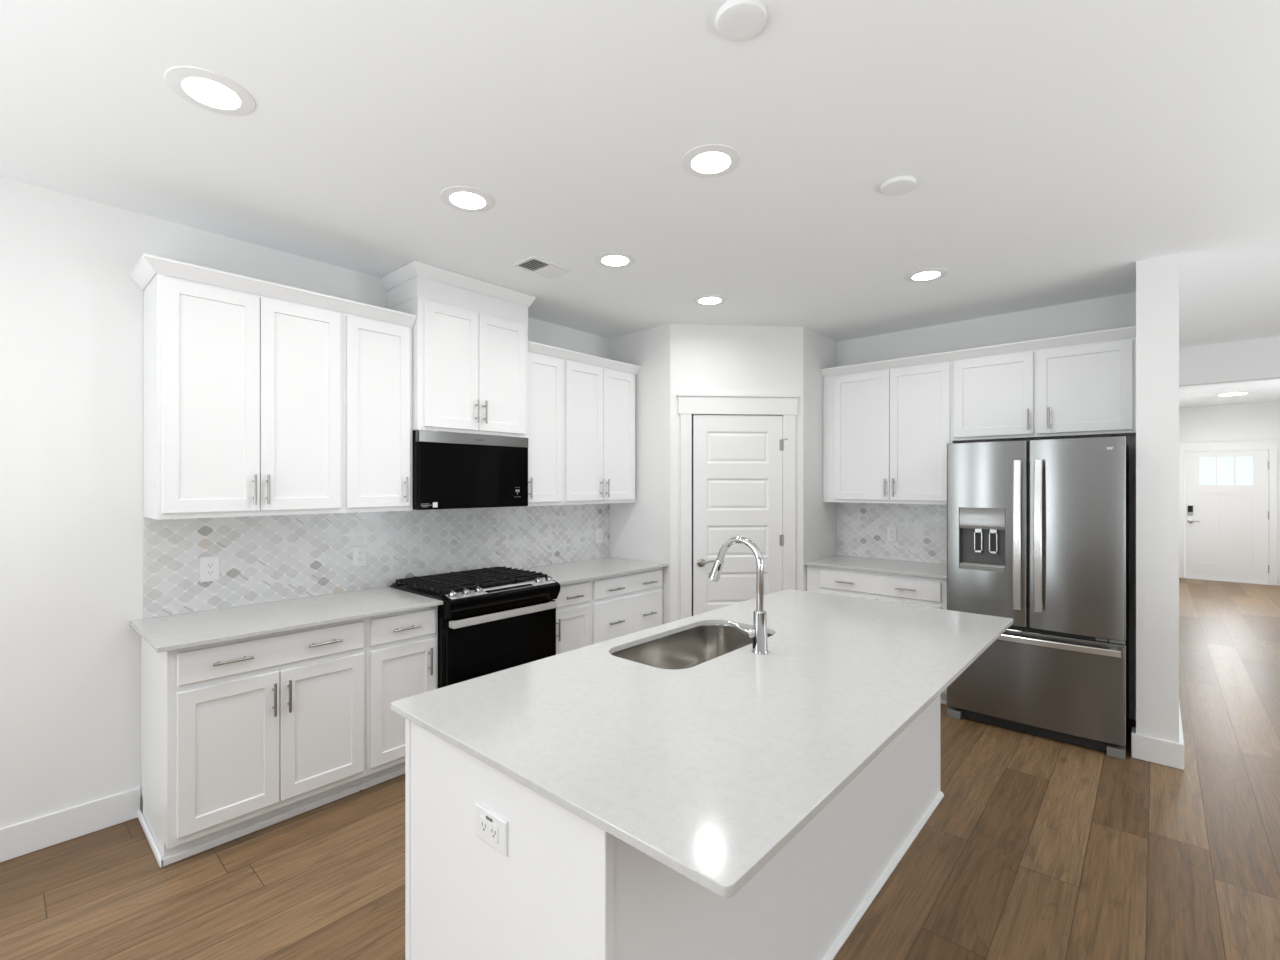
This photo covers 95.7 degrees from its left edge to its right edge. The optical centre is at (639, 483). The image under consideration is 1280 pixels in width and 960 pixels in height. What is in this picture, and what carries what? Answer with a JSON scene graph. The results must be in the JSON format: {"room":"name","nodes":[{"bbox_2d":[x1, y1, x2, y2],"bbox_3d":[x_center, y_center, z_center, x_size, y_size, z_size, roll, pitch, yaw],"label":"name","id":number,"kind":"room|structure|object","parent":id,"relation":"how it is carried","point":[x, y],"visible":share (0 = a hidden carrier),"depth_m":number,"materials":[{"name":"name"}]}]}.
{"room":"kitchen","nodes":[
{"label":"kitchen","id":0,"kind":"room"},
{"bbox_2d":[0,177,692,827],"bbox_3d":[-3.183,0.145,1.826,0.120,2.803,11.689,0,0,42],"label":"wall","id":1,"kind":"structure","parent":0,"point":[72,310],"depth_m":2.53,"materials":[{"name":"white paint"}]},
{"bbox_2d":[0,787,140,862],"bbox_3d":[-4.639,1.478,0.093,0.014,0.137,6.963,0,0,42],"label":"baseboard","id":2,"kind":"structure","parent":1,"relation":"attached to","point":[25,837],"depth_m":2.51,"materials":[{"name":"white paint"}]},
{"bbox_2d":[144,273,343,519],"bbox_3d":[-1.921,-0.378,2.862,0.380,1.064,0.765,0,0,42],"label":"upper cabinet","id":3,"kind":"object","parent":1,"relation":"attached to","point":[244,391],"visible":1,"depth_m":2.69,"materials":[{"name":"white paint"}]},
{"bbox_2d":[130,253,416,326],"bbox_3d":[-1.814,-0.932,2.987,0.374,0.060,1.194,0,0,42],"label":"crown molding","id":4,"kind":"structure","parent":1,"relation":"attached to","point":[148,265],"depth_m":2.73,"materials":[{"name":"white paint"}]},
{"bbox_2d":[143,503,608,618],"bbox_3d":[-1.292,0.393,3.850,0.008,0.476,3.079,0,0,42],"label":"backsplash","id":5,"kind":"structure","parent":1,"relation":"attached to","point":[264,559],"depth_m":3.34,"materials":[{"name":"tile"}]},
{"bbox_2d":[200,556,219,582],"bbox_3d":[-2.141,0.425,2.884,0.010,0.125,0.078,0,0,42],"label":"outlet","id":6,"kind":"object","parent":5,"relation":"attached to","point":[209,566],"visible":1,"depth_m":2.88,"materials":[{"name":"white plastic"}]},
{"bbox_2d":[206,562,214,575],"bbox_3d":[-2.139,0.425,2.882,0.003,0.068,0.035,0,0,42],"label":"receptacle","id":7,"kind":"object","parent":6,"relation":"attached to","point":[210,566],"depth_m":2.88,"materials":[{"name":"grey plastic"}]},
{"bbox_2d":[353,545,366,566],"bbox_3d":[-1.658,0.427,3.425,0.010,0.125,0.078,0,0,42],"label":"outlet","id":8,"kind":"object","parent":5,"relation":"attached to","point":[359,551],"visible":1,"depth_m":3.42,"materials":[{"name":"white plastic"}]},
{"bbox_2d":[357,550,362,561],"bbox_3d":[-1.656,0.427,3.424,0.003,0.068,0.035,0,0,42],"label":"receptacle","id":9,"kind":"object","parent":8,"relation":"attached to","point":[359,552],"depth_m":3.42,"materials":[{"name":"grey plastic"}]},
{"bbox_2d":[595,528,601,543],"bbox_3d":[-0.345,0.442,4.897,0.010,0.125,0.078,0,0,42],"label":"outlet","id":10,"kind":"object","parent":5,"relation":"attached to","point":[598,532],"visible":1,"depth_m":4.89,"materials":[{"name":"white plastic"}]},
{"bbox_2d":[344,313,412,512],"bbox_3d":[-1.540,-0.378,3.290,0.380,1.064,0.379,0,0,42],"label":"upper cabinet","id":11,"kind":"object","parent":1,"relation":"attached to","point":[378,354],"visible":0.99,"depth_m":3.18,"materials":[{"name":"white paint"}]},
{"bbox_2d":[387,276,527,437],"bbox_3d":[-1.132,-0.782,3.703,0.438,0.945,0.780,0,0,42],"label":"upper cabinet","id":12,"kind":"object","parent":1,"relation":"attached to","point":[470,348],"visible":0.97,"depth_m":3.52,"materials":[{"name":"white paint"}]},
{"bbox_2d":[381,260,535,306],"bbox_3d":[-1.140,-1.220,3.709,0.419,0.069,0.852,0,0,42],"label":"crown molding","id":13,"kind":"structure","parent":12,"relation":"attached to","point":[413,269],"depth_m":3.48,"materials":[{"name":"white paint"}]},
{"bbox_2d":[413,430,527,509],"bbox_3d":[-1.145,-0.077,3.715,0.384,0.462,0.770,0,0,42],"label":"microwave","id":14,"kind":"object","parent":12,"relation":"attached to","point":[452,470],"visible":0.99,"depth_m":3.53,"materials":[{"name":"black glass"}]},
{"bbox_2d":[528,352,563,505],"bbox_3d":[-0.773,-0.378,4.149,0.380,1.064,0.359,0,0,42],"label":"upper cabinet","id":15,"kind":"object","parent":1,"relation":"attached to","point":[545,373],"visible":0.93,"depth_m":4.05,"materials":[{"name":"white paint"}]},
{"bbox_2d":[564,359,634,504],"bbox_3d":[-0.396,-0.378,4.572,0.380,1.064,0.772,0,0,42],"label":"upper cabinet","id":16,"kind":"object","parent":1,"relation":"attached to","point":[599,402],"visible":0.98,"depth_m":4.43,"materials":[{"name":"white paint"}]},
{"bbox_2d":[528,341,640,373],"bbox_3d":[-0.392,-0.932,4.338,0.049,0.060,1.150,0,0,42],"label":"crown molding","id":17,"kind":"structure","parent":16,"relation":"attached to","point":[534,347],"depth_m":4.28,"materials":[{"name":"white paint"}]},
{"bbox_2d":[609,324,669,623],"bbox_3d":[0.018,0.145,4.813,0.681,2.803,0.100,0,0,42],"label":"wall","id":18,"kind":"structure","parent":0,"point":[640,529],"depth_m":4.69,"materials":[{"name":"white paint"}]},
{"bbox_2d":[0,0,1279,406],"bbox_3d":[3.166,-1.306,1.545,10.131,0.100,19.920,0,0,42],"label":"ceiling","id":19,"kind":"structure","parent":0,"point":[1051,148],"depth_m":2.12,"materials":[{"name":"white paint"}]},
{"bbox_2d":[164,66,255,115],"bbox_3d":[-1.374,-1.253,1.858,0.236,0.008,0.236,0,0,42],"label":"recessed light","id":20,"kind":"object","parent":19,"relation":"in","point":[208,90],"visible":1,"depth_m":1.84,"materials":[{"name":"white plastic"}]},
{"bbox_2d":[440,186,494,211],"bbox_3d":[-0.762,-1.253,2.559,0.236,0.008,0.236,0,0,42],"label":"recessed light","id":21,"kind":"object","parent":19,"relation":"in","point":[462,198],"visible":1,"depth_m":2.55,"materials":[{"name":"white plastic"}]},
{"bbox_2d":[512,256,571,278],"bbox_3d":[-0.567,-1.251,3.357,0.188,0.011,0.284,0,0,42],"label":"ceiling vent","id":22,"kind":"object","parent":19,"relation":"in","point":[533,264],"visible":1,"depth_m":3.35,"materials":[{"name":"white plastic"}]},
{"bbox_2d":[594,251,635,267],"bbox_3d":[-0.139,-1.253,3.249,0.236,0.008,0.236,0,0,42],"label":"recessed light","id":23,"kind":"object","parent":19,"relation":"in","point":[613,259],"visible":1,"depth_m":3.23,"materials":[{"name":"white plastic"}]},
{"bbox_2d":[693,294,726,305],"bbox_3d":[0.478,-1.253,3.959,0.236,0.008,0.236,0,0,42],"label":"recessed light","id":24,"kind":"object","parent":19,"relation":"in","point":[710,299],"visible":1,"depth_m":3.94,"materials":[{"name":"white plastic"}]},
{"bbox_2d":[681,144,741,177],"bbox_3d":[0.277,-1.253,2.257,0.236,0.008,0.236,0,0,42],"label":"recessed light","id":25,"kind":"object","parent":19,"relation":"in","point":[708,160],"visible":1,"depth_m":2.24,"materials":[{"name":"white plastic"}]},
{"bbox_2d":[715,0,766,41],"bbox_3d":[0.272,-1.245,1.558,0.138,0.021,0.138,0,0,42],"label":"cover plate","id":26,"kind":"object","parent":19,"relation":"attached to","point":[735,20],"visible":1,"depth_m":1.54,"materials":[{"name":"white plastic"}]},
{"bbox_2d":[880,175,915,195],"bbox_3d":[1.082,-1.245,2.426,0.138,0.021,0.138,0,0,42],"label":"cover plate","id":27,"kind":"object","parent":19,"relation":"attached to","point":[898,185],"visible":1,"depth_m":2.40,"materials":[{"name":"white plastic"}]},
{"bbox_2d":[905,268,947,281],"bbox_3d":[1.722,-1.253,3.485,0.236,0.008,0.236,0,0,42],"label":"recessed light","id":28,"kind":"object","parent":19,"relation":"in","point":[928,274],"visible":1,"depth_m":3.47,"materials":[{"name":"white plastic"}]},
{"bbox_2d":[1215,392,1251,395],"bbox_3d":[8.291,-1.253,8.095,0.364,0.008,0.364,0,0,42],"label":"recessed light","id":29,"kind":"object","parent":19,"relation":"in","point":[1232,393],"visible":1,"depth_m":8.05,"materials":[{"name":"white plastic"}]},
{"bbox_2d":[0,578,1279,959],"bbox_3d":[3.166,1.597,1.545,10.131,0.100,19.920,0,0,42],"label":"floor","id":30,"kind":"structure","parent":0,"point":[1034,847],"depth_m":2.34,"materials":[{"name":"brown wood"}]},
{"bbox_2d":[138,618,365,867],"bbox_3d":[-1.825,1.099,2.760,0.659,0.894,0.788,0,0,42],"label":"base cabinet","id":31,"kind":"object","parent":30,"relation":"on","point":[244,736],"visible":0.98,"depth_m":2.52,"materials":[{"name":"white paint"}]},
{"bbox_2d":[130,587,442,652],"bbox_3d":[-1.706,0.641,2.893,0.663,0.020,1.197,0,0,42],"label":"countertop","id":32,"kind":"structure","parent":31,"relation":"on","point":[180,631],"depth_m":2.73,"materials":[{"name":"stone"}]},
{"bbox_2d":[360,605,437,789],"bbox_3d":[-1.435,1.099,3.197,0.659,0.894,0.381,0,0,42],"label":"base cabinet","id":33,"kind":"object","parent":30,"relation":"on","point":[402,647],"visible":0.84,"depth_m":2.97,"materials":[{"name":"white paint"}]},
{"bbox_2d":[390,566,560,687],"bbox_3d":[-1.009,1.062,3.593,0.712,0.970,0.773,0,0,42],"label":"range","id":34,"kind":"object","parent":30,"relation":"on","point":[492,619],"visible":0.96,"depth_m":3.36,"materials":[{"name":"black metal"}]},
{"bbox_2d":[390,579,535,599],"bbox_3d":[-1.045,0.620,3.625,0.613,0.022,0.773,0,0,42],"label":"cooktop","id":35,"kind":"object","parent":34,"relation":"in","point":[412,588],"depth_m":3.39,"materials":[{"name":"black metal"}]},
{"bbox_2d":[553,580,590,654],"bbox_3d":[-0.669,1.099,4.056,0.659,0.894,0.367,0,0,42],"label":"base cabinet","id":36,"kind":"object","parent":30,"relation":"on","point":[573,610],"visible":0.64,"depth_m":3.88,"materials":[{"name":"white paint"}]},
{"bbox_2d":[591,567,662,644],"bbox_3d":[-0.286,1.099,4.486,0.659,0.894,0.783,0,0,42],"label":"base cabinet","id":37,"kind":"object","parent":30,"relation":"on","point":[628,603],"visible":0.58,"depth_m":4.25,"materials":[{"name":"white paint"}]},
{"bbox_2d":[518,557,668,584],"bbox_3d":[-0.407,0.641,4.350,0.663,0.020,1.155,0,0,42],"label":"countertop","id":38,"kind":"structure","parent":37,"relation":"on","point":[576,571],"depth_m":4.31,"materials":[{"name":"stone"}]},
{"bbox_2d":[405,695,943,959],"bbox_3d":[0.395,1.099,2.280,0.878,0.894,2.350,0,0,42],"label":"kitchen island","id":39,"kind":"object","parent":30,"relation":"on","point":[566,887],"visible":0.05,"depth_m":1.49,"materials":[{"name":"white paint"}]},
{"bbox_2d":[476,802,507,856],"bbox_3d":[-0.355,0.820,1.374,0.128,0.080,0.010,0,0,42],"label":"outlet","id":40,"kind":"object","parent":39,"relation":"attached to","point":[491,828],"visible":1,"depth_m":1.36,"materials":[{"name":"white plastic"}]},
{"bbox_2d":[480,816,498,843],"bbox_3d":[-0.357,0.820,1.372,0.072,0.038,0.003,0,0,42],"label":"receptacle","id":41,"kind":"object","parent":40,"relation":"attached to","point":[489,825],"depth_m":1.37,"materials":[{"name":"white plastic"}]},
{"bbox_2d":[391,589,1012,897],"bbox_3d":[0.512,0.641,2.191,1.158,0.020,2.424,0,0,42],"label":"island countertop","id":42,"kind":"structure","parent":39,"relation":"on","point":[708,770],"depth_m":1.55,"materials":[{"name":"stone"}]},
{"bbox_2d":[611,624,772,668],"bbox_3d":[0.230,0.754,2.329,0.413,0.204,0.782,0,0,42],"label":"sink","id":43,"kind":"object","parent":42,"relation":"in","point":[694,646],"visible":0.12,"depth_m":2.59,"materials":[{"name":"silver metal"}]},
{"bbox_2d":[709,536,767,653],"bbox_3d":[0.374,0.417,2.234,0.260,0.428,0.069,0,0,42],"label":"faucet","id":44,"kind":"object","parent":42,"relation":"on","point":[759,635],"visible":1,"depth_m":2.16,"materials":[{"name":"silver metal"}]},
{"bbox_2d":[807,565,946,704],"bbox_3d":[1.920,1.099,4.529,1.046,0.894,0.659,0,0,42],"label":"base cabinet","id":45,"kind":"object","parent":30,"relation":"on","point":[930,592],"visible":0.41,"depth_m":4.27,"materials":[{"name":"white paint"}]},
{"bbox_2d":[804,555,946,578],"bbox_3d":[1.928,0.641,4.533,1.060,0.020,0.643,0,0,42],"label":"countertop","id":46,"kind":"structure","parent":45,"relation":"on","point":[934,570],"depth_m":4.47,"materials":[{"name":"stone"}]},
{"bbox_2d":[947,436,1128,759],"bbox_3d":[2.585,0.640,3.776,0.913,1.813,0.783,0,0,42],"label":"refrigerator","id":47,"kind":"object","parent":30,"relation":"on","point":[1038,530],"visible":0.93,"depth_m":3.47,"materials":[{"name":"silver metal"}]},
{"bbox_2d":[670,324,802,621],"bbox_3d":[0.769,0.145,4.647,1.073,2.803,0.110,0,0,-5],"label":"wall","id":48,"kind":"structure","parent":0,"point":[704,359],"depth_m":4.59,"materials":[{"name":"white paint"}]},
{"bbox_2d":[677,393,799,618],"bbox_3d":[0.777,0.420,4.609,0.979,2.252,0.178,0,0,-5],"label":"door","id":49,"kind":"structure","parent":48,"relation":"in","point":[744,444],"depth_m":4.59,"materials":[{"name":"white paint"}]},
{"bbox_2d":[803,327,836,590],"bbox_3d":[1.490,0.145,4.915,0.100,2.803,0.659,0,0,42],"label":"wall","id":50,"kind":"structure","parent":0,"point":[819,351],"depth_m":4.80,"materials":[{"name":"white paint"}]},
{"bbox_2d":[837,292,1135,719],"bbox_3d":[2.011,0.145,4.971,3.446,2.803,0.120,0,0,42],"label":"wall","id":51,"kind":"structure","parent":0,"point":[1116,311],"depth_m":4.15,"materials":[{"name":"white paint"}]},
{"bbox_2d":[823,361,960,504],"bbox_3d":[2.001,-0.378,4.662,0.989,1.064,0.352,0,0,42],"label":"upper cabinet","id":52,"kind":"object","parent":51,"relation":"attached to","point":[887,433],"visible":0.96,"depth_m":4.53,"materials":[{"name":"white paint"}]},
{"bbox_2d":[837,502,946,563],"bbox_3d":[2.139,0.393,4.771,1.058,0.476,0.008,0,0,42],"label":"backsplash","id":53,"kind":"structure","parent":51,"relation":"attached to","point":[861,527],"depth_m":4.80,"materials":[{"name":"tile"}]},
{"bbox_2d":[887,526,896,541],"bbox_3d":[2.090,0.419,4.803,0.078,0.125,0.010,0,0,42],"label":"outlet","id":54,"kind":"object","parent":53,"relation":"attached to","point":[891,531],"visible":1,"depth_m":4.80,"materials":[{"name":"white plastic"}]},
{"bbox_2d":[890,530,893,537],"bbox_3d":[2.088,0.419,4.801,0.035,0.068,0.003,0,0,42],"label":"receptacle","id":55,"kind":"object","parent":54,"relation":"attached to","point":[891,531],"depth_m":4.80,"materials":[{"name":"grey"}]},
{"bbox_2d":[952,337,1135,442],"bbox_3d":[2.754,-0.613,3.990,1.028,0.594,0.352,0,0,42],"label":"upper cabinet","id":56,"kind":"object","parent":51,"relation":"attached to","point":[1086,390],"visible":0.98,"depth_m":3.85,"materials":[{"name":"white paint"}]},
{"bbox_2d":[820,326,1135,376],"bbox_3d":[2.287,-0.932,4.212,2.021,0.060,0.049,0,0,42],"label":"crown molding","id":57,"kind":"structure","parent":56,"relation":"attached to","point":[1125,332],"depth_m":4.05,"materials":[{"name":"white paint"}]},
{"bbox_2d":[1136,253,1178,742],"bbox_3d":[3.909,0.145,4.378,0.178,2.803,3.128,0,0,42],"label":"wall","id":58,"kind":"structure","parent":0,"point":[1157,278],"depth_m":3.21,"materials":[{"name":"white paint"}]},
{"bbox_2d":[1179,336,1279,386],"bbox_3d":[7.256,0.145,3.408,6.107,2.803,0.120,0,0,42],"label":"wall","id":59,"kind":"structure","parent":0,"point":[1254,359],"depth_m":5.13,"materials":[{"name":"white paint"}]},
{"bbox_2d":[1179,401,1279,584],"bbox_3d":[9.605,0.145,8.973,2.407,2.803,0.140,0,0,42],"label":"wall","id":60,"kind":"structure","parent":0,"point":[1257,420],"depth_m":9.11,"materials":[{"name":"white paint"}]},
{"bbox_2d":[1179,438,1279,585],"bbox_3d":[9.274,0.428,9.167,1.164,2.237,0.110,0,0,42],"label":"door","id":61,"kind":"structure","parent":60,"relation":"in","point":[1224,515],"depth_m":9.14,"materials":[{"name":"white paint"}]},
{"bbox_3d":[6.798,0.145,7.640,0.208,2.803,5.587,0,0,42],"label":"wall","id":62,"kind":"structure","parent":0,"visible":0},
{"bbox_2d":[1131,701,1183,769],"bbox_3d":[5.762,1.478,6.455,0.218,0.137,8.735,0,0,42],"label":"baseboard","id":63,"kind":"structure","parent":62,"relation":"attached to","point":[1143,747],"depth_m":3.20,"materials":[{"name":"white paint"}]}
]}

